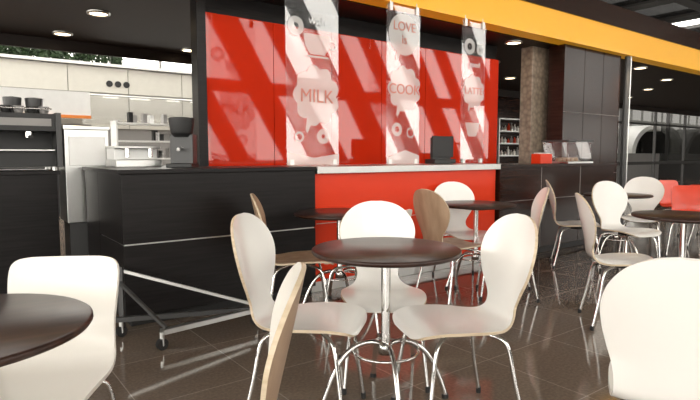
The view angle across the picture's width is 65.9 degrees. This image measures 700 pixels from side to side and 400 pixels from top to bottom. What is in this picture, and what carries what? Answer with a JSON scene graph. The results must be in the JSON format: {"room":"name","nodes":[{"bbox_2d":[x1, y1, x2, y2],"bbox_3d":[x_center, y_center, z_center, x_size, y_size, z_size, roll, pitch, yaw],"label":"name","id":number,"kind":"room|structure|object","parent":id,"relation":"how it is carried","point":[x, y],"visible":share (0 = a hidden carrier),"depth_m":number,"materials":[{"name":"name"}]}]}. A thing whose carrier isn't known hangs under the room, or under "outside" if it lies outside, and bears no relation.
{"room":"eatery","nodes":[
{"label":"eatery","id":0,"kind":"room"},
{"bbox_2d":[0,58,192,165],"bbox_3d":[-8.559,-1.679,13.123,14.800,3.530,0.705,-4,6,-37],"label":"wall","id":1,"kind":"structure","parent":0,"point":[114,93],"depth_m":14.76,"materials":[{"name":"grey paint"}]},
{"bbox_2d":[0,45,191,74],"bbox_3d":[-8.704,-3.850,13.136,14.800,0.754,0.580,-4,6,-37],"label":"planter","id":2,"kind":"object","parent":1,"relation":"on","point":[6,52],"visible":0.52,"depth_m":14.06,"materials":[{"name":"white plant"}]},
{"bbox_2d":[109,56,161,68],"bbox_3d":[-4.220,-4.000,18.831,28.800,7.200,0.100,-4,6,-37],"label":"window frames","id":3,"kind":"structure","parent":0,"point":[159,62],"depth_m":17.34,"materials":[{"name":"grey paint"}]},
{"bbox_2d":[0,0,699,111],"bbox_3d":[4.981,-2.844,11.635,34.800,0.600,3.870,-4,6,-37],"label":"ceiling","id":4,"kind":"structure","parent":0,"point":[159,25],"depth_m":6.70,"materials":[{"name":"paint"}]},
{"bbox_2d":[349,0,699,74],"bbox_3d":[6.232,-2.739,9.970,34.800,0.670,0.260,-4,6,-37],"label":"beam","id":5,"kind":"structure","parent":4,"relation":"attached to","point":[597,25],"depth_m":7.59,"materials":[{"name":"paint"}]},
{"bbox_2d":[0,33,699,162],"bbox_3d":[3.685,-1.319,13.497,34.800,2.750,0.550,-4,6,-37],"label":"wall","id":6,"kind":"structure","parent":0,"point":[508,101],"depth_m":8.12,"materials":[{"name":"white paint"}]},
{"bbox_2d":[617,109,699,184],"bbox_3d":[12.066,-1.862,19.966,13.200,2.750,0.080,-4,6,-37],"label":"window","id":7,"kind":"structure","parent":6,"relation":"in","point":[655,124],"depth_m":18.90,"materials":[{"name":"black metal"}]},
{"bbox_2d":[205,0,498,165],"bbox_3d":[0.346,-0.742,6.623,4.420,2.750,0.120,-4,6,-37],"label":"wall panels","id":8,"kind":"object","parent":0,"point":[254,62],"visible":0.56,"depth_m":6.14,"materials":[{"name":"red glass"}]},
{"bbox_2d":[59,178,699,399],"bbox_3d":[1.530,-0.036,14.648,75.000,0.001,46.000,-4,6,-37],"label":"floor","id":9,"kind":"structure","parent":0,"point":[556,354],"depth_m":3.23,"materials":[{"name":"tile"}]},
{"bbox_2d":[0,169,60,293],"bbox_3d":[-4.277,0.373,3.444,4.270,1.060,0.690,-4,6,-37],"label":"counter","id":10,"kind":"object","parent":9,"relation":"on","point":[29,206],"depth_m":4.30,"materials":[{"name":"black laminate"}]},
{"bbox_2d":[0,96,62,169],"bbox_3d":[-2.799,-0.549,4.391,0.740,0.620,0.571,-4,6,-37],"label":"espresso machine","id":11,"kind":"object","parent":10,"relation":"on","point":[31,138],"visible":0.98,"depth_m":4.40,"materials":[{"name":"black metal"}]},
{"bbox_2d":[0,87,90,215],"bbox_3d":[-8.184,-0.788,9.143,6.950,2.420,1.020,-4,6,-37],"label":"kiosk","id":12,"kind":"object","parent":9,"relation":"on","point":[75,106],"visible":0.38,"depth_m":10.43,"materials":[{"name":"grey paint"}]},
{"bbox_2d":[0,293,93,366],"bbox_3d":[-1.040,0.700,1.403,0.702,0.751,0.702,-3,6,-34],"label":"round cafe table","id":13,"kind":"object","parent":9,"relation":"on","point":[31,325],"visible":1,"depth_m":1.41,"materials":[{"name":"brown wood"}]},
{"bbox_2d":[0,256,118,399],"bbox_3d":[-1.004,0.636,1.753,0.448,0.821,0.548,-1,5,-7],"label":"cafe chair","id":14,"kind":"object","parent":9,"relation":"on","point":[74,369],"visible":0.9,"depth_m":1.93,"materials":[{"name":"beige paint"}]},
{"bbox_2d":[58,125,109,255],"bbox_3d":[-2.317,0.079,4.736,0.360,1.430,0.443,-4,6,-37],"label":"refrigerator","id":15,"kind":"object","parent":9,"relation":"on","point":[82,146],"visible":0.41,"depth_m":4.56,"materials":[{"name":"grey paint"}]},
{"bbox_2d":[110,112,170,158],"bbox_3d":[-3.010,-0.700,10.799,3.200,1.968,0.400,-4,6,-37],"label":"display shelf","id":16,"kind":"object","parent":9,"relation":"on","point":[131,119],"visible":0.34,"depth_m":10.04,"materials":[{"name":"white metal"}]},
{"bbox_2d":[116,266,255,349],"bbox_3d":[-1.054,0.670,3.489,0.980,0.460,0.400,-1,5,-15],"label":"stand base","id":17,"kind":"object","parent":9,"relation":"on","point":[162,343],"visible":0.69,"depth_m":3.54,"materials":[{"name":"metal"}]},
{"bbox_2d":[82,165,315,325],"bbox_3d":[-1.253,0.267,4.532,1.560,1.090,1.170,-4,6,-37],"label":"counter","id":18,"kind":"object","parent":9,"relation":"on","point":[173,224],"depth_m":3.94,"materials":[{"name":"laminate"}]},
{"bbox_2d":[105,146,161,166],"bbox_3d":[-1.801,-0.362,4.493,0.360,0.170,0.350,-4,6,-37],"label":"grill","id":19,"kind":"object","parent":18,"relation":"on","point":[117,156],"visible":1,"depth_m":4.40,"materials":[{"name":"metal"}]},
{"bbox_2d":[166,117,197,166],"bbox_3d":[-1.338,-0.461,4.300,0.200,0.400,0.202,0,5,0],"label":"coffee grinder","id":20,"kind":"object","parent":18,"relation":"on","point":[183,144],"visible":1,"depth_m":4.28,"materials":[{"name":"grey plastic"}]},
{"bbox_2d":[190,0,208,165],"bbox_3d":[-1.454,-0.627,5.253,0.090,2.750,0.160,-4,6,-37],"label":"column","id":21,"kind":"structure","parent":9,"relation":"on","point":[197,7],"depth_m":5.16,"materials":[{"name":"metal"}]},
{"bbox_2d":[260,262,305,399],"bbox_3d":[-0.396,0.621,1.331,0.580,0.922,0.448,0,5,-6],"label":"cafe chair","id":22,"kind":"object","parent":9,"relation":"on","point":[286,304],"visible":1,"depth_m":1.19,"materials":[{"name":"beige paint"}]},
{"bbox_2d":[250,193,333,331],"bbox_3d":[-0.409,0.410,3.843,0.580,0.922,0.448,-1,5,-7],"label":"cafe chair","id":23,"kind":"object","parent":9,"relation":"on","point":[289,259],"visible":0.57,"depth_m":3.78,"materials":[{"name":"brown wood"}]},
{"bbox_2d":[230,213,366,399],"bbox_3d":[-0.229,0.526,2.461,0.580,0.922,0.448,1,5,12],"label":"cafe chair","id":24,"kind":"object","parent":9,"relation":"on","point":[253,245],"visible":0.85,"depth_m":2.47,"materials":[{"name":"white paint"}]},
{"bbox_2d":[294,208,354,303],"bbox_3d":[-0.080,0.467,4.174,0.702,0.751,0.702,-1,5,-17],"label":"round cafe table","id":25,"kind":"object","parent":9,"relation":"on","point":[330,214],"visible":0.62,"depth_m":4.11,"materials":[{"name":"brown wood"}]},
{"bbox_2d":[324,209,411,332],"bbox_3d":[0.129,0.468,3.754,0.548,0.821,0.448,3,6,32],"label":"cafe chair","id":26,"kind":"object","parent":9,"relation":"on","point":[409,211],"visible":0.16,"depth_m":3.71,"materials":[{"name":"beige paint"}]},
{"bbox_2d":[339,201,429,394],"bbox_3d":[0.168,0.487,2.921,0.448,0.922,0.580,0,5,-3],"label":"cafe chair","id":27,"kind":"object","parent":9,"relation":"on","point":[369,218],"visible":0.68,"depth_m":3.10,"materials":[{"name":"white paint"}]},
{"bbox_2d":[311,237,461,399],"bbox_3d":[0.170,0.601,2.579,0.702,0.751,0.702,-1,5,-9],"label":"round cafe table","id":28,"kind":"object","parent":9,"relation":"on","point":[385,253],"visible":1,"depth_m":2.54,"materials":[{"name":"brown wood"}]},
{"bbox_2d":[278,163,500,292],"bbox_3d":[0.484,0.182,5.538,2.410,1.090,0.700,-4,6,-37],"label":"countertop","id":29,"kind":"structure","parent":9,"relation":"on","point":[344,185],"depth_m":5.07,"materials":[{"name":"laminate"}]},
{"bbox_2d":[287,16,338,164],"bbox_3d":[-0.339,-1.155,4.937,0.570,1.665,0.031,-4,6,-37],"label":"glass panel","id":30,"kind":"object","parent":29,"relation":"on","point":[315,93],"visible":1,"depth_m":4.95,"materials":[{"name":"glass"}]},
{"bbox_2d":[387,0,419,163],"bbox_3d":[0.554,-1.211,5.604,0.462,1.665,0.032,-4,6,-37],"label":"glass panel","id":31,"kind":"object","parent":29,"relation":"on","point":[403,87],"visible":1,"depth_m":5.59,"materials":[{"name":"glass"}]},
{"bbox_2d":[425,136,455,163],"bbox_3d":[1.038,-0.574,6.180,0.340,0.310,0.160,-4,6,-37],"label":"screen","id":32,"kind":"object","parent":29,"relation":"on","point":[441,147],"visible":0.94,"depth_m":6.12,"materials":[{"name":"black plastic"}]},
{"bbox_2d":[461,15,484,162],"bbox_3d":[1.425,-1.265,6.256,0.400,1.665,0.031,-4,6,-37],"label":"glass panel","id":33,"kind":"object","parent":29,"relation":"on","point":[473,89],"visible":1,"depth_m":6.25,"materials":[{"name":"glass"}]},
{"bbox_2d":[413,189,480,304],"bbox_3d":[0.826,0.359,4.445,0.580,0.922,0.448,-3,6,-31],"label":"cafe chair","id":34,"kind":"object","parent":9,"relation":"on","point":[432,213],"visible":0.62,"depth_m":4.29,"materials":[{"name":"brown wood"}]},
{"bbox_2d":[432,182,486,285],"bbox_3d":[1.072,0.297,5.182,0.448,0.922,0.580,-1,5,-11],"label":"cafe chair","id":35,"kind":"object","parent":9,"relation":"on","point":[449,191],"visible":0.56,"depth_m":5.38,"materials":[{"name":"white paint"}]},
{"bbox_2d":[391,213,537,399],"bbox_3d":[0.508,0.529,2.423,0.580,0.922,0.448,-1,5,-15],"label":"cafe chair","id":36,"kind":"object","parent":9,"relation":"on","point":[509,247],"visible":0.98,"depth_m":2.44,"materials":[{"name":"white paint"}]},
{"bbox_2d":[445,200,516,288],"bbox_3d":[1.140,0.405,4.911,0.702,0.751,0.702,-2,5,-23],"label":"round cafe table","id":37,"kind":"object","parent":9,"relation":"on","point":[475,205],"visible":0.61,"depth_m":4.87,"materials":[{"name":"brown wood"}]},
{"bbox_2d":[496,118,519,162],"bbox_3d":[4.653,-1.038,14.149,2.900,2.080,0.390,-4,6,-37],"label":"shelf","id":38,"kind":"object","parent":9,"relation":"on","point":[509,129],"visible":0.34,"depth_m":13.48,"materials":[{"name":"metal"}]},
{"bbox_2d":[475,187,549,302],"bbox_3d":[1.359,0.350,4.559,0.580,0.922,0.448,1,5,9],"label":"cafe chair","id":39,"kind":"object","parent":9,"relation":"on","point":[538,206],"visible":0.31,"depth_m":4.55,"materials":[{"name":"white paint"}]},
{"bbox_2d":[519,46,548,162],"bbox_3d":[2.862,-0.873,8.180,0.720,2.750,0.200,-4,6,-37],"label":"column","id":40,"kind":"structure","parent":9,"relation":"on","point":[534,60],"depth_m":7.93,"materials":[{"name":"brown stone"}]},
{"bbox_2d":[487,162,616,252],"bbox_3d":[2.496,0.065,6.992,2.520,1.080,0.620,-4,6,-37],"label":"countertop","id":41,"kind":"structure","parent":9,"relation":"on","point":[519,184],"depth_m":6.63,"materials":[{"name":"black wood"}]},
{"bbox_2d":[531,153,551,163],"bbox_3d":[2.428,-0.532,6.840,0.250,0.135,0.140,-4,6,-37],"label":"box","id":42,"kind":"object","parent":41,"relation":"on","point":[539,158],"visible":0.94,"depth_m":6.77,"materials":[{"name":"red cardboard"}]},
{"bbox_2d":[541,140,593,162],"bbox_3d":[2.910,-0.647,7.231,0.600,0.300,0.400,-4,6,-37],"label":"display case","id":43,"kind":"object","parent":41,"relation":"on","point":[558,159],"visible":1,"depth_m":7.12,"materials":[{"name":"metal"}]},
{"bbox_2d":[545,180,601,270],"bbox_3d":[2.382,0.248,5.772,0.580,0.922,0.448,1,5,17],"label":"cafe chair","id":44,"kind":"object","parent":9,"relation":"on","point":[575,224],"visible":0.78,"depth_m":5.68,"materials":[{"name":"white paint"}]},
{"bbox_2d":[575,193,652,330],"bbox_3d":[1.881,0.414,3.796,0.580,0.922,0.448,1,5,12],"label":"cafe chair","id":45,"kind":"object","parent":9,"relation":"on","point":[587,218],"visible":0.79,"depth_m":3.74,"materials":[{"name":"white paint"}]},
{"bbox_2d":[583,192,653,263],"bbox_3d":[2.980,0.310,6.047,0.702,0.751,0.702,-3,5,-29],"label":"round cafe table","id":46,"kind":"object","parent":9,"relation":"on","point":[615,237],"visible":0.57,"depth_m":5.95,"materials":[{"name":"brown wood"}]},
{"bbox_2d":[589,181,661,270],"bbox_3d":[2.709,0.285,5.331,0.448,0.922,0.580,-1,5,-17],"label":"cafe chair","id":47,"kind":"object","parent":9,"relation":"on","point":[609,199],"visible":0.9,"depth_m":5.50,"materials":[{"name":"white paint"}]},
{"bbox_2d":[619,56,631,224],"bbox_3d":[4.426,-0.918,8.726,0.180,2.750,0.180,0,5,0],"label":"steel column","id":48,"kind":"structure","parent":9,"relation":"on","point":[628,63],"depth_m":8.67,"materials":[{"name":"silver metal"}]},
{"bbox_2d":[616,125,660,179],"bbox_3d":[15.840,-2.597,29.155,21.500,2.676,2.300,-4,6,-37],"label":"arches","id":49,"kind":"object","parent":9,"relation":"on","point":[635,132],"visible":0.17,"depth_m":26.59,"materials":[{"name":"grey paint"}]},
{"bbox_2d":[618,177,664,257],"bbox_3d":[3.470,0.193,6.423,0.448,0.922,0.580,3,6,31],"label":"cafe chair","id":50,"kind":"object","parent":9,"relation":"on","point":[644,185],"visible":0.67,"depth_m":6.57,"materials":[{"name":"white paint"}]},
{"bbox_2d":[600,257,699,399],"bbox_3d":[1.039,0.591,1.681,0.449,0.922,0.580,3,6,31],"label":"cafe chair","id":51,"kind":"object","parent":9,"relation":"on","point":[650,310],"visible":1,"depth_m":1.51,"materials":[{"name":"white paint"}]},
{"bbox_2d":[631,210,699,257],"bbox_3d":[2.450,0.483,3.984,0.702,0.751,0.702,-1,5,-11],"label":"round cafe table","id":52,"kind":"object","parent":9,"relation":"on","point":[685,218],"visible":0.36,"depth_m":3.95,"materials":[{"name":"brown wood"}]},
{"bbox_2d":[659,180,680,235],"bbox_3d":[4.690,0.139,7.671,0.448,0.821,0.548,-1,5,-17],"label":"cafe chair","id":53,"kind":"object","parent":9,"relation":"on","point":[666,201],"visible":0.27,"depth_m":7.86,"materials":[{"name":"plastic"}]},
{"bbox_2d":[665,185,699,257],"bbox_3d":[3.967,0.252,6.322,0.448,0.821,0.548,3,6,31],"label":"cafe chair","id":54,"kind":"object","parent":9,"relation":"on","point":[684,197],"visible":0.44,"depth_m":6.50,"materials":[{"name":"plastic"}]},
{"bbox_2d":[687,184,699,247],"bbox_3d":[4.567,0.217,6.734,0.548,0.821,0.448,-1,5,-12],"label":"cafe chair","id":55,"kind":"object","parent":9,"relation":"on","point":[691,184],"visible":0.26,"depth_m":6.90,"materials":[{"name":"plastic"}]},
{"bbox_2d":[546,44,620,182],"bbox_3d":[3.598,-0.884,8.315,1.580,2.750,0.265,-4,6,-37],"label":"wall panels","id":56,"kind":"object","parent":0,"point":[584,83],"visible":0.63,"depth_m":8.01,"materials":[{"name":"grey paint"}]},
{"bbox_2d":[600,0,699,27],"bbox_3d":[5.250,-7.275,11.823,46.300,0.500,26.000,-4,6,-37],"label":"ceiling","id":57,"kind":"structure","parent":0,"point":[670,11],"depth_m":23.24,"materials":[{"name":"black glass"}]},
{"bbox_2d":[618,26,699,178],"bbox_3d":[20.268,-4.360,21.928,0.120,7.400,23.300,-4,6,-37],"label":"window","id":58,"kind":"structure","parent":0,"point":[669,140],"depth_m":27.31,"materials":[{"name":"clear glass"}]}
]}

